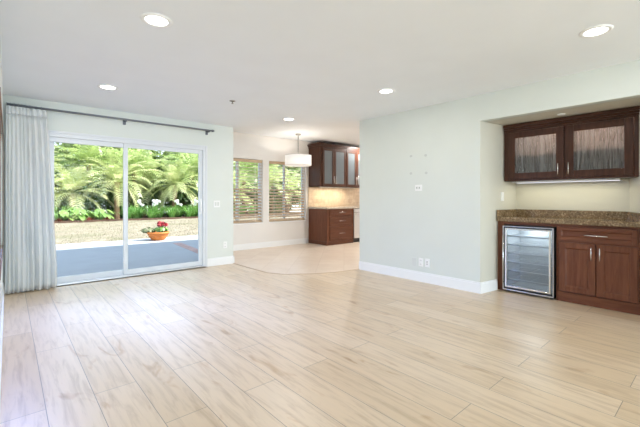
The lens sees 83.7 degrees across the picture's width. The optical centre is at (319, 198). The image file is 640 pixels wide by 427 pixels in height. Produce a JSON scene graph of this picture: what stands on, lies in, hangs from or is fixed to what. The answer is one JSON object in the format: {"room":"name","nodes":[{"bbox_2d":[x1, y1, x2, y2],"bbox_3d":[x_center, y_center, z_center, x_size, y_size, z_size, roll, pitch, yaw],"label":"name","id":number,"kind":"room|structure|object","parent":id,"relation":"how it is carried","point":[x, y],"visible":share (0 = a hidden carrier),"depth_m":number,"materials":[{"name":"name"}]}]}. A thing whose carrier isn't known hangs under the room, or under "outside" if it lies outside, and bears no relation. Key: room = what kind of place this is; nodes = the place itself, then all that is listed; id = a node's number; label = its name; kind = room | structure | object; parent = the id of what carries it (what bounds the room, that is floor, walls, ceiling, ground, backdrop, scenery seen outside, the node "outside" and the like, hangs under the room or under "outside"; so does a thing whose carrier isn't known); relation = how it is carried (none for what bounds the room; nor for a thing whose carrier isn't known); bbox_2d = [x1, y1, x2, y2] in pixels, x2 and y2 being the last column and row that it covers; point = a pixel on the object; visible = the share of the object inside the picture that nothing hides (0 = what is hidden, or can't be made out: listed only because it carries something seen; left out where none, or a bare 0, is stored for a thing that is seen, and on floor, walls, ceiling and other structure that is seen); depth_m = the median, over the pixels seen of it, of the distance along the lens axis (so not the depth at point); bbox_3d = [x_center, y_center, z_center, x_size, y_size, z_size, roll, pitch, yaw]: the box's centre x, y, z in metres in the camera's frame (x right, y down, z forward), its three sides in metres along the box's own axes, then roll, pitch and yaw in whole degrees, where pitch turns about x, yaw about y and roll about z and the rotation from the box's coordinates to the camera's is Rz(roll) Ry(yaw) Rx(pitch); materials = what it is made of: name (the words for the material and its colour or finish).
{"room":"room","nodes":[
{"label":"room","id":0,"kind":"room"},
{"bbox_2d":[0,38,2,327],"bbox_3d":[-1.438,-0.005,-0.022,2.105,2.540,9.860,0,0,-41],"label":"wall","id":1,"kind":"structure","parent":0,"point":[1,81],"depth_m":3.87,"materials":[{"name":"paint"}]},
{"bbox_2d":[0,87,2,279],"bbox_3d":[-3.015,-0.105,3.275,0.150,1.360,2.160,0,0,-41],"label":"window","id":2,"kind":"structure","parent":1,"relation":"in","point":[1,117],"depth_m":2.52,"materials":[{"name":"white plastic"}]},
{"bbox_2d":[0,282,3,397],"bbox_3d":[-2.813,1.097,3.159,0.012,0.135,3.260,0,0,-41],"label":"baseboard","id":3,"kind":"structure","parent":1,"relation":"attached to","point":[2,311],"depth_m":2.79,"materials":[{"name":"white wood"}]},
{"bbox_2d":[3,95,232,292],"bbox_3d":[-2.836,-0.105,5.410,3.250,2.740,0.160,0,0,-41],"label":"wall","id":4,"kind":"structure","parent":0,"point":[219,143],"depth_m":5.73,"materials":[{"name":"paint"}]},
{"bbox_2d":[7,103,213,134],"bbox_3d":[-2.826,-1.127,5.232,2.650,0.085,0.120,0,0,-41],"label":"curtain rod","id":5,"kind":"object","parent":4,"relation":"attached to","point":[207,131],"visible":0.94,"depth_m":5.07,"materials":[{"name":"black metal"}]},
{"bbox_2d":[5,102,56,293],"bbox_3d":[-3.610,-0.008,4.472,0.509,2.322,0.107,0,0,-41],"label":"curtain","id":6,"kind":"object","parent":5,"relation":"hanging from","point":[30,251],"visible":1,"depth_m":4.45,"materials":[{"name":"fabric"}]},
{"bbox_2d":[48,130,206,286],"bbox_3d":[-2.811,0.135,5.416,2.225,2.060,0.185,0,0,-41],"label":"door","id":7,"kind":"structure","parent":4,"relation":"in","point":[54,136],"depth_m":5.36,"materials":[{"name":"white plastic"}]},
{"bbox_2d":[214,201,219,206],"bbox_3d":[-1.793,0.095,6.208,0.116,0.116,0.010,0,0,-41],"label":"light switch","id":8,"kind":"object","parent":4,"relation":"attached to","point":[216,203],"visible":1,"depth_m":6.21,"materials":[{"name":"plastic"}]},
{"bbox_2d":[207,256,234,266],"bbox_3d":[-1.772,1.097,6.303,0.506,0.135,0.136,0,0,-41],"label":"baseboard","id":9,"kind":"structure","parent":4,"relation":"attached to","point":[229,259],"depth_m":6.24,"materials":[{"name":"white wood"}]},
{"bbox_2d":[233,132,329,244],"bbox_3d":[-0.534,-0.210,9.235,5.250,2.950,0.150,0,0,-41],"label":"wall","id":10,"kind":"structure","parent":0,"point":[266,149],"depth_m":8.49,"materials":[{"name":"paint"}]},
{"bbox_2d":[233,161,262,224],"bbox_3d":[-1.850,-0.159,8.074,1.220,1.492,0.157,0,0,-41],"label":"window","id":11,"kind":"structure","parent":10,"relation":"in","point":[259,164],"depth_m":8.11,"materials":[{"name":"white plastic"}]},
{"bbox_2d":[233,158,261,222],"bbox_3d":[-1.833,-0.172,8.055,1.196,1.457,0.067,0,0,-41],"label":"window blind","id":12,"kind":"object","parent":11,"relation":"attached to","point":[234,159],"visible":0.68,"depth_m":8.21,"materials":[{"name":"beige wood"}]},
{"bbox_2d":[233,238,307,250],"bbox_3d":[-1.383,1.097,8.383,2.850,0.135,0.016,0,0,-41],"label":"baseboard","id":13,"kind":"structure","parent":10,"relation":"attached to","point":[303,240],"depth_m":8.52,"materials":[{"name":"white wood"}]},
{"bbox_2d":[269,165,305,222],"bbox_3d":[-0.837,-0.159,8.959,1.130,1.492,0.157,0,0,-41],"label":"window","id":14,"kind":"structure","parent":10,"relation":"in","point":[283,165],"depth_m":8.98,"materials":[{"name":"white plastic"}]},
{"bbox_2d":[269,161,304,221],"bbox_3d":[-0.820,-0.172,8.940,1.106,1.457,0.067,0,0,-41],"label":"window blind","id":15,"kind":"object","parent":14,"relation":"attached to","point":[270,162],"visible":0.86,"depth_m":8.93,"materials":[{"name":"beige wood"}]},
{"bbox_2d":[307,142,346,186],"bbox_3d":[0.198,-0.855,9.436,0.973,1.100,0.504,0,0,-41],"label":"upper cabinet","id":16,"kind":"object","parent":10,"relation":"attached to","point":[327,168],"visible":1,"depth_m":9.22,"materials":[{"name":"brown wood"}]},
{"bbox_2d":[308,187,359,206],"bbox_3d":[0.534,-0.042,10.057,2.240,0.522,0.014,0,0,-41],"label":"backsplash","id":17,"kind":"structure","parent":10,"relation":"attached to","point":[317,197],"depth_m":9.91,"materials":[{"name":"beige stone"}]},
{"bbox_2d":[345,146,359,187],"bbox_3d":[0.869,-0.855,10.023,0.800,1.100,0.504,0,0,-41],"label":"upper cabinet","id":18,"kind":"object","parent":10,"relation":"attached to","point":[352,153],"visible":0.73,"depth_m":9.78,"materials":[{"name":"brown wood"}]},
{"bbox_2d":[233,263,358,274],"bbox_3d":[-0.534,1.167,5.819,2.290,0.015,0.699,0,0,14],"label":"trim","id":19,"kind":"structure","parent":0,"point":[233,263],"depth_m":5.61,"materials":[{"name":"beige wood"}]},
{"bbox_2d":[233,121,359,147],"bbox_3d":[1.082,-1.585,7.386,5.250,0.200,5.100,0,0,-41],"label":"ceiling","id":20,"kind":"structure","parent":0,"point":[337,133],"depth_m":8.03,"materials":[{"name":"paint"}]},
{"bbox_2d":[285,133,310,166],"bbox_3d":[-0.503,-1.121,8.219,0.614,0.728,0.614,0,0,-41],"label":"pendant lamp","id":21,"kind":"object","parent":20,"relation":"hanging from","point":[292,160],"visible":1,"depth_m":7.99,"materials":[{"name":"white fabric"}]},
{"bbox_2d":[287,164,309,165],"bbox_3d":[-0.503,-0.770,8.219,0.596,0.001,0.596,0,0,-41],"label":"diffuser","id":22,"kind":"object","parent":21,"relation":"attached to","point":[291,164],"depth_m":8.33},
{"bbox_2d":[0,242,639,426],"bbox_3d":[1.253,1.224,3.353,10.300,0.122,11.400,0,0,-41],"label":"floor","id":23,"kind":"structure","parent":0,"point":[227,345],"depth_m":2.70,"materials":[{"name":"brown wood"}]},
{"bbox_2d":[308,209,352,245],"bbox_3d":[0.303,0.714,9.348,0.940,0.897,0.775,0,0,-41],"label":"base cabinet","id":24,"kind":"object","parent":23,"relation":"on","point":[327,227],"visible":1,"depth_m":9.06,"materials":[{"name":"brown wood"}]},
{"bbox_2d":[308,206,359,208],"bbox_3d":[0.775,0.241,9.769,2.255,0.043,0.762,0,0,-41],"label":"countertop","id":25,"kind":"structure","parent":24,"relation":"on","point":[330,207],"depth_m":9.16,"materials":[{"name":"stone"}]},
{"bbox_2d":[353,208,359,241],"bbox_3d":[0.893,0.716,9.856,0.593,0.892,0.786,0,0,-41],"label":"dishwasher","id":26,"kind":"object","parent":23,"relation":"on","point":[356,212],"visible":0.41,"depth_m":9.49,"materials":[{"name":"silver metal"}]},
{"bbox_2d":[498,221,555,289],"bbox_3d":[2.507,0.728,4.350,0.020,0.875,0.648,0,0,-41],"label":"filler panel","id":27,"kind":"object","parent":23,"relation":"on","point":[501,224],"visible":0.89,"depth_m":4.55,"materials":[{"name":"brown wood"}]},
{"bbox_2d":[502,225,555,298],"bbox_3d":[2.656,0.752,4.433,0.527,0.825,0.556,0,0,-41],"label":"wine fridge","id":28,"kind":"object","parent":23,"relation":"on","point":[528,252],"visible":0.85,"depth_m":4.48,"materials":[{"name":"silver metal"}]},
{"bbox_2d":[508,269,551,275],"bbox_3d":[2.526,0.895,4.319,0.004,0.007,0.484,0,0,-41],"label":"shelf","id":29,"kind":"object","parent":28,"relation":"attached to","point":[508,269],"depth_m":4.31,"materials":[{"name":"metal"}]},
{"bbox_2d":[508,242,551,248],"bbox_3d":[2.672,0.578,4.446,0.385,0.017,0.484,0,0,-41],"label":"shelf","id":30,"kind":"object","parent":28,"relation":"attached to","point":[526,244],"depth_m":4.51,"materials":[{"name":"silver metal"}]},
{"bbox_2d":[508,250,551,257],"bbox_3d":[2.672,0.685,4.446,0.385,0.017,0.484,0,0,-41],"label":"shelf","id":31,"kind":"object","parent":28,"relation":"attached to","point":[545,253],"depth_m":4.53,"materials":[{"name":"silver metal"}]},
{"bbox_2d":[508,258,551,267],"bbox_3d":[2.672,0.793,4.446,0.385,0.017,0.484,0,0,-41],"label":"shelf","id":32,"kind":"object","parent":28,"relation":"attached to","point":[545,261],"depth_m":4.53,"materials":[{"name":"silver metal"}]},
{"bbox_2d":[508,266,551,276],"bbox_3d":[2.672,0.901,4.446,0.385,0.017,0.484,0,0,-41],"label":"shelf","id":33,"kind":"object","parent":28,"relation":"attached to","point":[531,269],"depth_m":4.54,"materials":[{"name":"silver metal"}]},
{"bbox_2d":[509,234,551,239],"bbox_3d":[2.672,0.469,4.446,0.385,0.017,0.484,0,0,-41],"label":"shelf","id":34,"kind":"object","parent":28,"relation":"attached to","point":[537,236],"depth_m":4.48,"materials":[{"name":"silver metal"}]},
{"bbox_2d":[509,275,551,285],"bbox_3d":[2.672,1.010,4.446,0.385,0.017,0.484,0,0,-41],"label":"shelf","id":35,"kind":"object","parent":28,"relation":"attached to","point":[511,277],"depth_m":4.53,"materials":[{"name":"silver metal"}]},
{"bbox_2d":[556,224,639,314],"bbox_3d":[3.112,0.728,3.955,0.519,0.875,0.740,0,0,-41],"label":"base cabinet","id":36,"kind":"object","parent":23,"relation":"on","point":[597,266],"visible":0.98,"depth_m":3.79,"materials":[{"name":"brown wood"}]},
{"bbox_2d":[497,209,639,227],"bbox_3d":[2.904,0.217,4.200,0.511,0.144,1.395,0,0,-41],"label":"countertop","id":37,"kind":"structure","parent":36,"relation":"on","point":[572,217],"depth_m":4.20,"materials":[{"name":"brown stone"}]},
{"bbox_2d":[0,0,639,127],"bbox_3d":[0.691,-1.480,1.945,7.600,0.410,10.020,0,0,-41],"label":"ceiling","id":38,"kind":"structure","parent":0,"point":[306,61],"depth_m":3.08,"materials":[{"name":"paint"}]},
{"bbox_2d":[97,84,117,89],"bbox_3d":[-2.425,-1.270,4.082,0.210,0.009,0.210,0,0,-41],"label":"recessed light","id":39,"kind":"object","parent":38,"relation":"in","point":[102,86],"visible":1,"depth_m":4.07,"materials":[{"name":"white plastic"}]},
{"bbox_2d":[140,13,172,27],"bbox_3d":[-1.168,-1.270,2.552,0.210,0.009,0.210,0,0,-41],"label":"recessed light","id":40,"kind":"object","parent":38,"relation":"in","point":[153,19],"visible":1,"depth_m":2.54,"materials":[{"name":"white plastic"}]},
{"bbox_2d":[282,118,294,120],"bbox_3d":[-0.501,-1.270,5.725,0.210,0.009,0.210,0,0,-41],"label":"recessed light","id":41,"kind":"object","parent":38,"relation":"in","point":[285,119],"visible":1,"depth_m":5.74,"materials":[{"name":"white plastic"}]},
{"bbox_2d":[377,88,394,93],"bbox_3d":[0.784,-1.270,4.231,0.210,0.009,0.210,0,0,-41],"label":"recessed light","id":42,"kind":"object","parent":38,"relation":"in","point":[385,90],"visible":1,"depth_m":4.22,"materials":[{"name":"white plastic"}]},
{"bbox_2d":[579,24,613,37],"bbox_3d":[2.100,-1.270,2.718,0.210,0.009,0.210,0,0,-41],"label":"recessed light","id":43,"kind":"object","parent":38,"relation":"in","point":[598,30],"visible":1,"depth_m":2.71,"materials":[{"name":"white plastic"}]},
{"bbox_2d":[480,121,515,288],"bbox_3d":[2.322,0.106,4.625,0.862,2.117,0.005,0,0,-35],"label":"wall","id":44,"kind":"structure","parent":0,"point":[492,183],"depth_m":4.52,"materials":[{"name":"paint"}]},
{"bbox_2d":[360,59,639,281],"bbox_3d":[3.675,-0.210,3.211,1.040,2.950,8.000,0,0,-41],"label":"wall","id":45,"kind":"structure","parent":0,"point":[439,223],"depth_m":4.78,"materials":[{"name":"paint"}]},
{"bbox_2d":[415,185,421,190],"bbox_3d":[1.387,-0.150,5.030,0.011,0.085,0.112,0,0,-41],"label":"wall outlet","id":46,"kind":"object","parent":45,"relation":"attached to","point":[417,187],"visible":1,"depth_m":5.03,"materials":[{"name":"plastic"}]},
{"bbox_2d":[419,258,422,266],"bbox_3d":[1.412,0.893,5.003,0.010,0.115,0.070,0,0,-41],"label":"wall outlet","id":47,"kind":"object","parent":45,"relation":"attached to","point":[420,259],"visible":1,"depth_m":4.99,"materials":[{"name":"plastic"}]},
{"bbox_2d":[425,259,429,266],"bbox_3d":[1.479,0.890,4.925,0.010,0.115,0.070,0,0,-41],"label":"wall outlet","id":48,"kind":"object","parent":45,"relation":"attached to","point":[427,261],"visible":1,"depth_m":4.92,"materials":[{"name":"plastic"}]},
{"bbox_2d":[359,261,496,293],"bbox_3d":[3.413,1.097,2.982,0.376,0.135,8.000,0,0,-41],"label":"baseboard","id":49,"kind":"structure","parent":45,"relation":"attached to","point":[466,285],"depth_m":4.84,"materials":[{"name":"white wood"}]},
{"bbox_2d":[487,97,639,125],"bbox_3d":[2.875,-1.139,4.126,0.840,0.373,1.670,0,0,-41],"label":"ceiling","id":50,"kind":"structure","parent":0,"point":[625,103],"depth_m":3.91,"materials":[{"name":"paint"}]},
{"bbox_2d":[497,209,639,221],"bbox_3d":[2.906,0.190,4.202,0.506,0.090,1.392,0,0,-41],"label":"backsplash","id":51,"kind":"structure","parent":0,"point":[633,216],"depth_m":4.36,"materials":[{"name":"brown stone"}]},
{"bbox_2d":[503,106,639,181],"bbox_3d":[2.951,-0.585,4.251,0.387,0.724,1.335,0,0,-41],"label":"upper cabinet","id":52,"kind":"object","parent":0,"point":[602,144],"visible":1,"depth_m":4.07,"materials":[{"name":"brown wood"}]},
{"bbox_2d":[516,178,620,183],"bbox_3d":[2.935,-0.209,4.293,0.090,0.024,1.053,0,0,-41],"label":"light","id":53,"kind":"object","parent":52,"relation":"attached to","point":[608,179],"visible":1,"depth_m":4.20,"materials":[{"name":"white plastic"}]},
{"bbox_2d":[518,180,619,183],"bbox_3d":[2.935,-0.200,4.293,0.070,0.005,1.033,0,0,-41],"label":"diffuser","id":54,"kind":"object","parent":53,"relation":"attached to","point":[549,181],"depth_m":4.30,"materials":[{"name":"white plastic"}]},
{"bbox_2d":[516,179,628,211],"bbox_3d":[3.131,-0.030,4.483,0.185,2.590,1.230,0,0,-41],"label":"wall","id":55,"kind":"structure","parent":0,"point":[591,195],"depth_m":4.36,"materials":[{"name":"paint"}]},
{"bbox_2d":[629,105,639,212],"bbox_3d":[3.233,0.106,3.583,0.004,2.117,0.912,0,0,29],"label":"wall","id":56,"kind":"structure","parent":0,"point":[634,183],"depth_m":3.78,"materials":[{"name":"paint"}]},
{"label":"outside","id":57,"kind":"structure","parent":0,"visible":0},
{"bbox_2d":[54,214,300,244],"bbox_3d":[-6.285,1.113,14.030,23.000,0.304,5.400,0,0,-41],"label":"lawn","id":58,"kind":"structure","parent":57,"point":[145,223],"depth_m":12.87,"materials":[{"name":"beige gravel"}]},
{"bbox_2d":[54,214,294,222],"bbox_3d":[-8.048,1.030,16.048,23.000,0.270,0.080,0,0,-41],"label":"edging","id":59,"kind":"object","parent":58,"relation":"on","point":[107,220],"visible":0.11,"depth_m":15.85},
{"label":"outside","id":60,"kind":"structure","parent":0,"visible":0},
{"bbox_2d":[103,208,300,213],"bbox_3d":[-1.170,1.365,8.938,70.000,0.600,75.000,0,0,-41],"label":"ground","id":61,"kind":"structure","parent":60,"point":[289,208],"depth_m":36.39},
{"bbox_2d":[100,149,161,212],"bbox_3d":[-12.191,-1.605,23.264,3.207,5.424,5.444,0,0,15],"label":"leafy tree","id":62,"kind":"object","parent":61,"relation":"on","point":[153,151],"visible":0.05,"depth_m":23.73,"materials":[{"name":"green plant"}]},
{"bbox_2d":[54,211,282,220],"bbox_3d":[-10.891,1.230,19.301,23.000,0.470,8.600,0,0,-41],"label":"garden bed","id":63,"kind":"object","parent":61,"relation":"on","point":[277,211],"depth_m":18.70,"materials":[{"name":"soil"}]},
{"bbox_2d":[54,206,78,220],"bbox_3d":[-10.646,0.646,14.528,1.491,0.715,1.606,0,0,27],"label":"philodendron","id":64,"kind":"object","parent":63,"relation":"on","point":[63,213],"visible":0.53,"depth_m":14.47,"materials":[{"name":"green plant"}]},
{"bbox_2d":[54,147,82,207],"bbox_3d":[-12.665,-0.706,15.573,3.733,3.407,3.959,0,0,11],"label":"palm tree","id":65,"kind":"object","parent":63,"relation":"on","point":[57,159],"visible":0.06,"depth_m":15.96,"materials":[{"name":"green plant"}]},
{"bbox_2d":[54,161,85,218],"bbox_3d":[-12.933,-0.418,17.253,3.008,2.886,2.225,0,0,-10],"label":"shrub","id":66,"kind":"object","parent":63,"relation":"on","point":[55,185],"visible":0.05,"depth_m":16.81,"materials":[{"name":"green plant"}]},
{"bbox_2d":[58,206,98,220],"bbox_3d":[-10.129,0.663,15.028,1.525,0.679,1.417,0,0,8],"label":"philodendron","id":67,"kind":"object","parent":63,"relation":"on","point":[77,211],"visible":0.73,"depth_m":14.81,"materials":[{"name":"green plant"}]},
{"bbox_2d":[54,177,113,219],"bbox_3d":[-11.160,-0.011,17.222,2.099,2.105,3.006,0,0,5],"label":"shrub","id":68,"kind":"object","parent":63,"relation":"on","point":[87,204],"visible":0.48,"depth_m":16.78,"materials":[{"name":"green plant"}]},
{"bbox_2d":[54,162,116,220],"bbox_3d":[-11.166,-0.303,16.084,3.400,2.806,3.214,0,0,6],"label":"palm tree","id":69,"kind":"object","parent":63,"relation":"on","point":[70,184],"visible":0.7,"depth_m":15.90,"materials":[{"name":"green plant"}]},
{"bbox_2d":[54,144,129,218],"bbox_3d":[-11.278,-1.171,17.412,3.770,4.336,4.440,0,0,-10],"label":"palm tree","id":70,"kind":"object","parent":63,"relation":"on","point":[91,151],"visible":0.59,"depth_m":17.01,"materials":[{"name":"green plant"}]},
{"bbox_2d":[54,142,139,215],"bbox_3d":[-13.418,-2.104,19.922,6.480,6.457,3.818,0,0,-12],"label":"leafy tree","id":71,"kind":"object","parent":63,"relation":"on","point":[67,145],"visible":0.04,"depth_m":19.20,"materials":[{"name":"green plant"}]},
{"bbox_2d":[85,209,114,219],"bbox_3d":[-9.512,0.716,15.559,1.193,0.572,1.284,0,0,-10],"label":"philodendron","id":72,"kind":"object","parent":63,"relation":"on","point":[101,213],"visible":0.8,"depth_m":15.33,"materials":[{"name":"green plant"}]},
{"bbox_2d":[71,149,155,218],"bbox_3d":[-9.751,-0.621,17.204,3.546,3.237,3.761,0,0,-21],"label":"palm tree","id":73,"kind":"object","parent":63,"relation":"on","point":[117,176],"visible":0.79,"depth_m":16.89,"materials":[{"name":"green plant"}]},
{"bbox_2d":[96,163,147,217],"bbox_3d":[-10.468,-0.418,18.817,3.008,2.886,2.225,0,0,21],"label":"shrub","id":74,"kind":"object","parent":63,"relation":"on","point":[111,208],"visible":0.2,"depth_m":18.36,"materials":[{"name":"green plant"}]},
{"bbox_2d":[114,205,137,218],"bbox_3d":[-8.630,0.644,15.886,1.490,0.702,1.390,0,0,-41],"label":"agapanthus","id":75,"kind":"object","parent":63,"relation":"on","point":[129,209],"visible":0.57,"depth_m":15.92,"materials":[{"name":"green plant"}]},
{"bbox_2d":[98,146,167,217],"bbox_3d":[-9.619,-1.062,18.553,3.581,4.120,4.218,0,0,27],"label":"palm tree","id":76,"kind":"object","parent":63,"relation":"on","point":[134,159],"visible":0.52,"depth_m":18.43,"materials":[{"name":"green plant"}]},
{"bbox_2d":[129,207,149,218],"bbox_3d":[-8.466,0.644,16.299,1.390,0.702,1.490,0,0,-3],"label":"agapanthus","id":77,"kind":"object","parent":63,"relation":"on","point":[135,216],"visible":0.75,"depth_m":16.29,"materials":[{"name":"green plant"}]},
{"bbox_2d":[105,148,174,216],"bbox_3d":[-9.764,-0.876,19.643,4.106,3.748,4.355,0,0,-24],"label":"palm tree","id":78,"kind":"object","parent":63,"relation":"on","point":[153,166],"visible":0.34,"depth_m":19.12,"materials":[{"name":"green plant"}]},
{"bbox_2d":[130,199,149,217],"bbox_3d":[-8.574,0.519,16.706,1.419,0.955,1.509,0,0,36],"label":"agapanthus","id":79,"kind":"object","parent":63,"relation":"on","point":[139,200],"visible":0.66,"depth_m":16.60,"materials":[{"name":"green plant"}]},
{"bbox_2d":[137,199,159,217],"bbox_3d":[-7.927,0.519,16.469,1.419,0.955,1.509,0,0,-16],"label":"agapanthus","id":80,"kind":"object","parent":63,"relation":"on","point":[150,215],"visible":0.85,"depth_m":16.45,"materials":[{"name":"green plant"}]},
{"bbox_2d":[136,181,171,215],"bbox_3d":[-9.431,-0.011,20.443,2.099,2.105,3.006,0,0,36],"label":"shrub","id":81,"kind":"object","parent":63,"relation":"on","point":[155,195],"visible":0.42,"depth_m":19.88,"materials":[{"name":"green plant"}]},
{"bbox_2d":[147,199,162,217],"bbox_3d":[-7.842,0.519,16.779,1.509,0.955,1.419,0,0,23],"label":"agapanthus","id":82,"kind":"object","parent":63,"relation":"on","point":[157,200],"visible":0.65,"depth_m":16.93,"materials":[{"name":"green plant"}]},
{"bbox_2d":[154,206,167,217],"bbox_3d":[-7.792,0.644,17.356,1.390,0.702,1.490,0,0,-29],"label":"agapanthus","id":83,"kind":"object","parent":63,"relation":"on","point":[162,209],"visible":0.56,"depth_m":17.23,"materials":[{"name":"green plant"}]},
{"bbox_2d":[139,159,197,208],"bbox_3d":[-7.615,-0.536,18.773,3.563,3.067,3.360,0,0,-8],"label":"palm tree","id":84,"kind":"object","parent":63,"relation":"on","point":[175,177],"visible":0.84,"depth_m":18.45,"materials":[{"name":"green plant"}]},
{"bbox_2d":[164,206,177,216],"bbox_3d":[-7.202,0.644,17.188,1.490,0.702,1.390,0,0,9],"label":"agapanthus","id":85,"kind":"object","parent":63,"relation":"on","point":[172,212],"visible":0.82,"depth_m":17.05,"materials":[{"name":"green plant"}]},
{"bbox_2d":[168,206,182,216],"bbox_3d":[-7.221,0.644,17.461,1.490,0.702,1.390,0,0,-42],"label":"agapanthus","id":86,"kind":"object","parent":63,"relation":"on","point":[175,215],"visible":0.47,"depth_m":17.50,"materials":[{"name":"green plant"}]},
{"bbox_2d":[155,150,197,203],"bbox_3d":[-8.987,-1.855,24.147,5.962,5.940,3.512,0,0,42],"label":"leafy tree","id":87,"kind":"object","parent":63,"relation":"on","point":[164,152],"visible":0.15,"depth_m":23.40,"materials":[{"name":"green plant"}]},
{"bbox_2d":[159,153,197,207],"bbox_3d":[-7.136,-1.062,19.717,4.218,4.120,3.581,0,0,40],"label":"palm tree","id":88,"kind":"object","parent":63,"relation":"on","point":[187,161],"visible":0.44,"depth_m":19.30,"materials":[{"name":"green plant"}]},
{"bbox_2d":[169,199,187,216],"bbox_3d":[-7.121,0.519,18.006,1.509,0.955,1.419,0,0,-4],"label":"agapanthus","id":89,"kind":"object","parent":63,"relation":"on","point":[177,200],"visible":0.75,"depth_m":17.81,"materials":[{"name":"green plant"}]},
{"bbox_2d":[169,168,197,215],"bbox_3d":[-7.583,-0.418,20.464,2.225,2.886,3.008,0,0,-38],"label":"shrub","id":90,"kind":"object","parent":63,"relation":"on","point":[185,200],"visible":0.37,"depth_m":19.58,"materials":[{"name":"green plant"}]},
{"bbox_2d":[179,205,195,216],"bbox_3d":[-6.476,0.644,17.653,1.490,0.702,1.390,0,0,35],"label":"agapanthus","id":91,"kind":"object","parent":63,"relation":"on","point":[188,213],"visible":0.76,"depth_m":17.63,"materials":[{"name":"green plant"}]},
{"bbox_2d":[183,199,197,216],"bbox_3d":[-6.538,0.519,18.025,1.419,0.955,1.509,0,0,-17],"label":"agapanthus","id":92,"kind":"object","parent":63,"relation":"on","point":[193,214],"visible":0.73,"depth_m":18.03,"materials":[{"name":"green plant"}]},
{"bbox_2d":[183,162,247,197],"bbox_3d":[-6.259,-0.706,20.848,3.733,3.407,3.959,0,0,-35],"label":"palm tree","id":93,"kind":"object","parent":63,"relation":"on","point":[194,162],"visible":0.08,"depth_m":20.60,"materials":[{"name":"green plant"}]},
{"bbox_2d":[233,171,254,213],"bbox_3d":[-5.146,-0.303,21.134,3.214,2.806,3.400,0,0,36],"label":"palm tree","id":94,"kind":"object","parent":63,"relation":"on","point":[246,171],"visible":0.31,"depth_m":21.02,"materials":[{"name":"green plant"}]},
{"bbox_2d":[233,161,277,213],"bbox_3d":[-4.786,-1.171,22.732,4.440,4.336,3.770,0,0,37],"label":"palm tree","id":95,"kind":"object","parent":63,"relation":"on","point":[241,163],"visible":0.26,"depth_m":22.44,"materials":[{"name":"green plant"}]},
{"bbox_2d":[239,184,280,212],"bbox_3d":[-3.968,-0.011,23.584,3.006,2.105,2.099,0,0,8],"label":"shrub","id":96,"kind":"object","parent":63,"relation":"on","point":[253,184],"visible":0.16,"depth_m":22.98,"materials":[{"name":"green plant"}]},
{"bbox_2d":[247,164,295,212],"bbox_3d":[-3.207,-0.706,23.473,3.733,3.407,3.959,0,0,-44],"label":"palm tree","id":97,"kind":"object","parent":63,"relation":"on","point":[272,172],"visible":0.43,"depth_m":23.22,"materials":[{"name":"green plant"}]},
{"bbox_2d":[257,177,285,211],"bbox_3d":[-3.336,-0.418,24.846,2.225,2.886,3.008,0,0,24],"label":"shrub","id":98,"kind":"object","parent":63,"relation":"on","point":[281,177],"visible":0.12,"depth_m":24.41,"materials":[{"name":"green plant"}]},
{"bbox_2d":[273,168,300,212],"bbox_3d":[-2.291,-0.563,24.991,3.901,3.368,4.049,0,0,1],"label":"palm tree","id":99,"kind":"object","parent":63,"relation":"on","point":[293,175],"visible":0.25,"depth_m":24.70,"materials":[{"name":"green plant"}]},
{"bbox_2d":[282,186,300,208],"bbox_3d":[-2.716,-0.011,26.453,3.006,2.105,2.099,0,0,40],"label":"shrub","id":100,"kind":"object","parent":63,"relation":"on","point":[293,186],"visible":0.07,"depth_m":25.98,"materials":[{"name":"green plant"}]},
{"bbox_2d":[239,162,275,182],"bbox_3d":[-4.627,-1.605,27.882,3.207,5.424,5.444,0,0,6],"label":"leafy tree","id":101,"kind":"object","parent":61,"relation":"on","point":[246,162],"visible":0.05,"depth_m":25.86,"materials":[{"name":"green plant"}]},
{"bbox_2d":[275,165,300,205],"bbox_3d":[-3.297,-1.855,30.965,5.962,5.940,3.512,0,0,33],"label":"leafy tree","id":102,"kind":"object","parent":61,"relation":"on","point":[295,168],"visible":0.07,"depth_m":29.38,"materials":[{"name":"green plant"}]},
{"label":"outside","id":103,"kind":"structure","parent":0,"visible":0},
{"bbox_2d":[56,235,197,276],"bbox_3d":[-2.540,1.320,9.746,23.000,0.290,5.980,0,0,-41],"label":"patio slab","id":104,"kind":"object","parent":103,"point":[82,258],"visible":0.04,"depth_m":7.92,"materials":[{"name":"concrete"}]},
{"bbox_2d":[140,221,169,240],"bbox_3d":[-4.992,0.976,10.843,0.788,0.579,0.640,0,0,-41],"label":"potted plant","id":105,"kind":"object","parent":104,"relation":"on","point":[160,232],"visible":1,"depth_m":10.76,"materials":[{"name":"ceramic"}]},
{"bbox_2d":[147,231,169,240],"bbox_3d":[-4.937,1.140,10.892,0.640,0.250,0.640,0,0,-41],"label":"bowl","id":106,"kind":"object","parent":105,"relation":"on","point":[153,235],"depth_m":10.70,"materials":[{"name":"ceramic"}]},
{"bbox_2d":[173,243,197,252],"bbox_3d":[-3.363,1.268,9.160,0.222,0.014,2.453,0,0,-36],"label":"brick band","id":107,"kind":"object","parent":104,"relation":"on","point":[185,246],"visible":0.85,"depth_m":9.19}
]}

